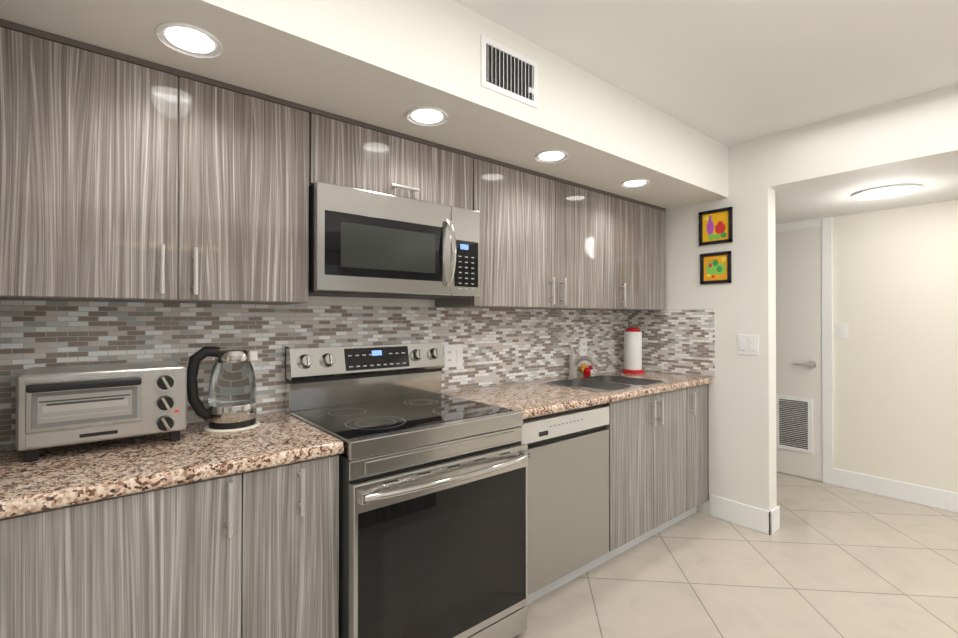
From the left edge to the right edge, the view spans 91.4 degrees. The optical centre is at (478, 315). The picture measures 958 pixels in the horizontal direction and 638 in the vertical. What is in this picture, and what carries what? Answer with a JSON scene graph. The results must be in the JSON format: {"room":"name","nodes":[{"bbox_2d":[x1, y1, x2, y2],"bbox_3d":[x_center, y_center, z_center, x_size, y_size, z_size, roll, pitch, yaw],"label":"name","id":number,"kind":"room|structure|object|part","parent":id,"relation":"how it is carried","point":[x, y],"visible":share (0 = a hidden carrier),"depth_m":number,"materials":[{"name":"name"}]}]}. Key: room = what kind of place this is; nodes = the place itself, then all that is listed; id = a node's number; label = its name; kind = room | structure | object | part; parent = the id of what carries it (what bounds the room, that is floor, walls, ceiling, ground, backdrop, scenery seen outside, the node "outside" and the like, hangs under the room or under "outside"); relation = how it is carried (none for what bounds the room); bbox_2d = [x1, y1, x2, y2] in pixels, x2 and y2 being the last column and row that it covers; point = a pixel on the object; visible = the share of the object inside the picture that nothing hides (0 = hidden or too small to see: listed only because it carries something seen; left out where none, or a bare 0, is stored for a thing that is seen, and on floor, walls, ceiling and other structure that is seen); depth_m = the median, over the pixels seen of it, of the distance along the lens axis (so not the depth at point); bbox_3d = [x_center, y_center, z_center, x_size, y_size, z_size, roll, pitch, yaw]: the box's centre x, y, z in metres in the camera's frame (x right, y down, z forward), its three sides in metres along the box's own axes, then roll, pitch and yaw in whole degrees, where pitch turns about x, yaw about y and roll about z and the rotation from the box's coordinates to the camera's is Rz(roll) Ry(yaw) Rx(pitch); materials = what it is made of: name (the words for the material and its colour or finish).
{"room":"kitchen","nodes":[
{"label":"kitchen","id":0,"kind":"room"},
{"bbox_2d":[0,296,621,445],"bbox_3d":[-1.112,0.111,1.816,5.720,2.410,0.120,0,0,-39],"label":"wall","id":1,"kind":"structure","parent":0,"point":[326,300],"depth_m":2.23,"materials":[{"name":"white paint"}]},
{"bbox_2d":[0,19,315,304],"bbox_3d":[-1.049,-0.406,1.578,0.835,0.720,0.327,0,0,-39],"label":"upper cabinet","id":2,"kind":"object","parent":1,"relation":"attached to","point":[125,178],"depth_m":1.40,"materials":[{"name":"grey"}]},
{"bbox_3d":[-1.109,-0.398,1.329,0.425,0.698,0.018,0,0,-39],"label":"door","id":3,"kind":"part","parent":2,"relation":"part of","materials":[{"name":"laminate"}]},
{"bbox_3d":[-0.786,-0.397,1.594,0.404,0.698,0.018,0,0,-39],"label":"door","id":4,"kind":"part","parent":2,"relation":"part of","materials":[{"name":"laminate"}]},
{"bbox_2d":[0,300,714,444],"bbox_3d":[0.037,0.179,2.257,3.382,0.446,0.655,0,0,-39],"label":"backsplash","id":5,"kind":"structure","parent":1,"relation":"attached to","point":[503,346],"depth_m":2.07,"materials":[{"name":"tile"}]},
{"bbox_2d":[444,344,462,367],"bbox_3d":[-0.136,0.219,2.521,0.125,0.122,0.010,0,0,-39],"label":"outlet","id":6,"kind":"object","parent":5,"relation":"attached to","point":[453,355],"visible":0.96,"depth_m":2.52,"materials":[{"name":"white plastic"}]},
{"bbox_2d":[580,338,586,355],"bbox_3d":[0.721,0.220,3.223,0.070,0.120,0.010,0,0,-39],"label":"outlet","id":7,"kind":"object","parent":5,"relation":"attached to","point":[583,346],"visible":1,"depth_m":3.22,"materials":[{"name":"white plastic"}]},
{"bbox_2d":[316,109,475,210],"bbox_3d":[-0.428,-0.623,2.089,0.764,0.280,0.327,0,0,-39],"label":"upper cabinet","id":8,"kind":"object","parent":1,"relation":"attached to","point":[352,153],"depth_m":1.93,"materials":[{"name":"grey"}]},
{"bbox_3d":[-0.329,-0.614,1.970,0.762,0.258,0.018,0,0,-39],"label":"door","id":9,"kind":"part","parent":8,"relation":"part of","materials":[{"name":"laminate"}]},
{"bbox_2d":[309,181,479,299],"bbox_3d":[-0.392,-0.281,2.045,0.758,0.397,0.437,0,0,-39],"label":"microwave","id":10,"kind":"object","parent":8,"relation":"attached to","point":[366,244],"visible":0.98,"depth_m":1.87,"materials":[{"name":"silver metal"}]},
{"bbox_2d":[435,154,619,310],"bbox_3d":[0.314,-0.399,2.695,1.142,0.720,0.327,0,0,-39],"label":"upper cabinet","id":11,"kind":"object","parent":1,"relation":"attached to","point":[547,241],"depth_m":2.51,"materials":[{"name":"grey"}]},
{"bbox_3d":[0.192,-0.392,2.395,0.568,0.698,0.018,0,0,-39],"label":"door","id":12,"kind":"part","parent":11,"relation":"part of","materials":[{"name":"laminate"}]},
{"bbox_3d":[0.633,-0.389,2.757,0.567,0.698,0.018,0,0,-39],"label":"door","id":13,"kind":"part","parent":11,"relation":"part of","materials":[{"name":"laminate"}]},
{"bbox_2d":[620,196,665,310],"bbox_3d":[0.987,-0.395,3.246,0.597,0.720,0.327,0,0,-39],"label":"upper cabinet","id":14,"kind":"object","parent":1,"relation":"attached to","point":[642,224],"depth_m":3.12,"materials":[{"name":"grey"}]},
{"bbox_3d":[1.084,-0.387,3.126,0.593,0.698,0.018,0,0,-39],"label":"door","id":15,"kind":"part","parent":14,"relation":"part of","materials":[{"name":"laminate"}]},
{"bbox_2d":[0,0,727,208],"bbox_3d":[0.065,-0.927,2.231,3.382,0.330,0.740,0,0,-39],"label":"soffit","id":16,"kind":"structure","parent":0,"point":[388,64],"depth_m":1.63,"materials":[{"name":"white paint"}]},
{"bbox_2d":[156,22,222,57],"bbox_3d":[-0.805,-0.764,1.304,0.160,0.008,0.160,0,0,-39],"label":"recessed light","id":17,"kind":"object","parent":16,"relation":"in","point":[189,42],"visible":1,"depth_m":1.30,"materials":[{"name":"white"}]},
{"bbox_2d":[406,107,447,125],"bbox_3d":[-0.198,-0.761,1.795,0.160,0.008,0.160,0,0,-39],"label":"recessed light","id":18,"kind":"object","parent":16,"relation":"in","point":[427,117],"visible":0.98,"depth_m":1.79,"materials":[{"name":"white"}]},
{"bbox_2d":[481,35,537,108],"bbox_3d":[0.123,-0.927,1.794,0.295,0.185,0.011,0,0,-39],"label":"ceiling vent","id":19,"kind":"object","parent":16,"relation":"in","point":[509,72],"visible":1,"depth_m":1.79,"materials":[{"name":"white plastic"}]},
{"bbox_2d":[535,150,567,162],"bbox_3d":[0.346,-0.758,2.235,0.160,0.008,0.160,0,0,-39],"label":"recessed light","id":20,"kind":"object","parent":16,"relation":"in","point":[551,156],"visible":1,"depth_m":2.23,"materials":[{"name":"white"}]},
{"bbox_2d":[621,179,649,187],"bbox_3d":[0.895,-0.755,2.684,0.160,0.008,0.160,0,0,-39],"label":"recessed light","id":21,"kind":"object","parent":16,"relation":"in","point":[632,183],"visible":0.98,"depth_m":2.68,"materials":[{"name":"white"}]},
{"bbox_2d":[454,0,957,146],"bbox_3d":[0.827,-1.159,-0.543,5.960,0.100,6.240,0,0,-39],"label":"ceiling","id":22,"kind":"structure","parent":0,"point":[728,73],"depth_m":1.94,"materials":[{"name":"white paint"}]},
{"bbox_2d":[651,136,776,514],"bbox_3d":[1.454,0.120,3.292,0.120,2.410,1.090,0,0,-39],"label":"wall","id":23,"kind":"structure","parent":0,"point":[742,423],"depth_m":2.95,"materials":[{"name":"white paint"}]},
{"bbox_2d":[700,251,731,284],"bbox_3d":[1.551,-0.309,3.069,0.016,0.205,0.198,0,0,-39],"label":"picture","id":24,"kind":"object","parent":23,"relation":"attached to","point":[715,267],"visible":1,"depth_m":3.06,"materials":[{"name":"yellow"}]},
{"bbox_2d":[699,207,732,245],"bbox_3d":[1.551,-0.580,3.070,0.016,0.227,0.213,0,0,-39],"label":"framed picture","id":25,"kind":"object","parent":23,"relation":"attached to","point":[715,226],"visible":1,"depth_m":3.07,"materials":[{"name":"black"}]},
{"bbox_2d":[710,495,779,534],"bbox_3d":[1.116,1.258,3.697,0.148,0.140,2.184,0,0,-39],"label":"baseboard","id":26,"kind":"structure","parent":23,"relation":"attached to","point":[752,517],"depth_m":2.91,"materials":[{"name":"white wood"}]},
{"bbox_2d":[738,335,757,354],"bbox_3d":[1.676,0.185,2.917,0.010,0.125,0.120,0,0,-39],"label":"light switch","id":27,"kind":"object","parent":23,"relation":"attached to","point":[747,344],"visible":1,"depth_m":2.91,"materials":[{"name":"white plastic"}]},
{"bbox_2d":[513,472,957,637],"bbox_3d":[0.988,1.337,0.413,7.400,0.060,7.500,0,0,-39],"label":"floor","id":28,"kind":"structure","parent":0,"point":[825,560],"depth_m":2.33,"materials":[{"name":"tile"}]},
{"bbox_2d":[0,475,247,637],"bbox_3d":[-1.069,0.876,1.369,0.549,0.873,0.612,0,0,-39],"label":"base cabinet","id":29,"kind":"object","parent":28,"relation":"on","point":[197,530],"depth_m":1.15,"materials":[{"name":"grey wood"}]},
{"bbox_3d":[-0.881,0.825,1.140,0.547,0.763,0.018,0,0,-39],"label":"cab door","id":30,"kind":"part","parent":29,"relation":"part of","materials":[{"name":"laminate"}]},
{"bbox_2d":[0,412,343,522],"bbox_3d":[-0.948,0.419,1.451,0.836,0.040,0.627,0,0,-39],"label":"countertop","id":31,"kind":"structure","parent":29,"relation":"on","point":[63,478],"depth_m":1.28,"materials":[{"name":"beige stone"}]},
{"bbox_2d":[15,361,186,461],"bbox_3d":[-1.149,0.280,1.450,0.390,0.237,0.307,0,0,-39],"label":"toaster oven","id":32,"kind":"object","parent":31,"relation":"on","point":[56,406],"visible":1,"depth_m":1.34,"materials":[{"name":"silver metal"}]},
{"bbox_2d":[187,346,259,432],"bbox_3d":[-0.902,0.254,1.657,0.235,0.292,0.180,0,0,-39],"label":"kettle","id":33,"kind":"object","parent":31,"relation":"on","point":[232,394],"visible":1,"depth_m":1.61,"materials":[{"name":"clear glass"}]},
{"bbox_3d":[-0.881,0.240,1.675,0.154,0.148,0.154,0,0,-39],"label":"glass","id":34,"kind":"part","parent":33,"relation":"part of","materials":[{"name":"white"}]},
{"bbox_2d":[248,459,338,637],"bbox_3d":[-0.747,0.878,1.633,0.284,0.873,0.612,0,0,-39],"label":"base cabinet","id":35,"kind":"object","parent":28,"relation":"on","point":[293,512],"depth_m":1.40,"materials":[{"name":"grey wood"}]},
{"bbox_3d":[-0.559,0.827,1.404,0.280,0.763,0.018,0,0,-39],"label":"cab door","id":36,"kind":"part","parent":35,"relation":"part of","materials":[{"name":"laminate"}]},
{"bbox_2d":[285,342,527,637],"bbox_3d":[-0.285,0.724,1.909,0.756,1.185,0.738,0,0,-39],"label":"range","id":37,"kind":"object","parent":28,"relation":"on","point":[433,511],"visible":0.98,"depth_m":1.71,"materials":[{"name":"grey metal"}]},
{"bbox_2d":[584,391,691,568],"bbox_3d":[0.787,0.886,2.890,0.795,0.873,0.612,0,0,-39],"label":"base cabinet","id":38,"kind":"object","parent":28,"relation":"on","point":[650,476],"depth_m":2.62,"materials":[{"name":"grey wood"}]},
{"bbox_2d":[521,404,608,594],"bbox_3d":[0.228,0.839,2.418,0.654,0.762,0.599,0,0,-39],"label":"dishwasher","id":39,"kind":"object","parent":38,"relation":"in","point":[568,492],"visible":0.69,"depth_m":2.19,"materials":[{"name":"grey metal"}]},
{"bbox_2d":[441,371,711,418],"bbox_3d":[0.656,0.426,2.761,1.762,0.044,0.634,0,0,-39],"label":"countertop","id":40,"kind":"structure","parent":38,"relation":"on","point":[542,397],"depth_m":2.45,"materials":[{"name":"beige stone"}]},
{"bbox_2d":[569,343,596,377],"bbox_3d":[0.662,0.295,3.015,0.069,0.227,0.195,0,0,-39],"label":"faucet","id":41,"kind":"object","parent":40,"relation":"on","point":[574,360],"visible":0.98,"depth_m":3.04,"materials":[{"name":"silver metal"}]},
{"bbox_2d":[580,364,586,372],"bbox_3d":[0.714,0.364,3.199,0.062,0.062,0.023,0,0,-39],"label":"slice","id":42,"kind":"object","parent":40,"relation":"on","point":[583,367],"visible":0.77,"depth_m":3.19,"materials":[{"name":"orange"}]},
{"bbox_2d":[583,365,592,376],"bbox_3d":[0.730,0.369,3.134,0.090,0.080,0.038,0,0,-39],"label":"cow figurine","id":43,"kind":"object","parent":40,"relation":"on","point":[586,371],"visible":1,"depth_m":3.12,"materials":[{"name":"red"}]},
{"bbox_2d":[552,379,635,390],"bbox_3d":[0.639,0.503,2.724,0.303,0.197,0.420,0,0,-39],"label":"sink","id":44,"kind":"object","parent":40,"relation":"in","point":[592,384],"depth_m":2.89,"materials":[{"name":"silver metal"}]},
{"bbox_2d":[584,375,663,386],"bbox_3d":[0.884,0.494,2.925,0.303,0.177,0.420,0,0,-39],"label":"sink","id":45,"kind":"object","parent":40,"relation":"in","point":[607,378],"depth_m":3.08,"materials":[{"name":"silver metal"}]},
{"bbox_2d":[622,327,644,372],"bbox_3d":[1.110,0.250,3.371,0.156,0.322,0.156,0,0,-39],"label":"paper towel holder","id":46,"kind":"object","parent":40,"relation":"on","point":[632,349],"visible":1,"depth_m":3.32,"materials":[{"name":"red"}]},
{"bbox_3d":[0.828,0.834,2.541,0.410,0.763,0.018,0,0,-39],"label":"cab door","id":47,"kind":"part","parent":38,"relation":"part of","materials":[{"name":"laminate"}]},
{"bbox_3d":[1.135,0.835,2.792,0.377,0.763,0.018,0,0,-39],"label":"cab door","id":48,"kind":"part","parent":38,"relation":"part of","materials":[{"name":"laminate"}]},
{"bbox_2d":[688,383,709,513],"bbox_3d":[1.210,0.888,3.236,0.299,0.873,0.612,0,0,-39],"label":"base cabinet","id":49,"kind":"object","parent":28,"relation":"on","point":[698,409],"depth_m":3.01,"materials":[{"name":"grey wood"}]},
{"bbox_3d":[1.393,0.837,3.003,0.283,0.763,0.018,0,0,-39],"label":"cab door","id":50,"kind":"part","parent":49,"relation":"part of","materials":[{"name":"laminate"}]},
{"bbox_2d":[768,85,957,189],"bbox_3d":[3.393,-0.945,0.931,0.120,0.310,5.030,0,0,-39],"label":"header beam","id":51,"kind":"structure","parent":0,"point":[921,128],"depth_m":2.47,"materials":[{"name":"white paint"}]},
{"bbox_2d":[775,156,957,223],"bbox_3d":[3.266,-0.832,2.229,1.330,0.100,7.440,0,0,-39],"label":"ceiling","id":52,"kind":"structure","parent":0,"point":[937,180],"depth_m":2.99,"materials":[{"name":"white paint"}]},
{"bbox_2d":[851,184,921,199],"bbox_3d":[2.551,-0.770,2.936,0.336,0.014,0.336,0,0,-39],"label":"recessed light","id":53,"kind":"object","parent":52,"relation":"in","point":[887,191],"visible":1,"depth_m":2.90,"materials":[{"name":"white"}]},
{"bbox_2d":[776,200,957,492],"bbox_3d":[3.696,0.271,2.652,0.120,2.100,7.320,0,0,-39],"label":"wall","id":54,"kind":"structure","parent":0,"point":[895,352],"depth_m":3.38,"materials":[{"name":"white paint"}]},
{"bbox_2d":[775,217,833,484],"bbox_3d":[2.459,0.277,4.017,0.064,2.105,0.940,0,0,-39],"label":"door","id":55,"kind":"structure","parent":54,"relation":"attached to","point":[804,348],"depth_m":3.81,"materials":[{"name":"white paint"}]},
{"bbox_2d":[836,322,847,337],"bbox_3d":[2.814,0.117,3.627,0.010,0.120,0.075,0,0,-39],"label":"light switch","id":56,"kind":"object","parent":54,"relation":"attached to","point":[841,330],"visible":1,"depth_m":3.62,"materials":[{"name":"white plastic"}]},
{"bbox_2d":[833,468,957,512],"bbox_3d":[3.682,1.255,2.557,0.014,0.130,7.200,0,0,-39],"label":"baseboard","id":57,"kind":"structure","parent":54,"relation":"attached to","point":[926,496],"depth_m":3.36,"materials":[{"name":"white wood"}]}
]}

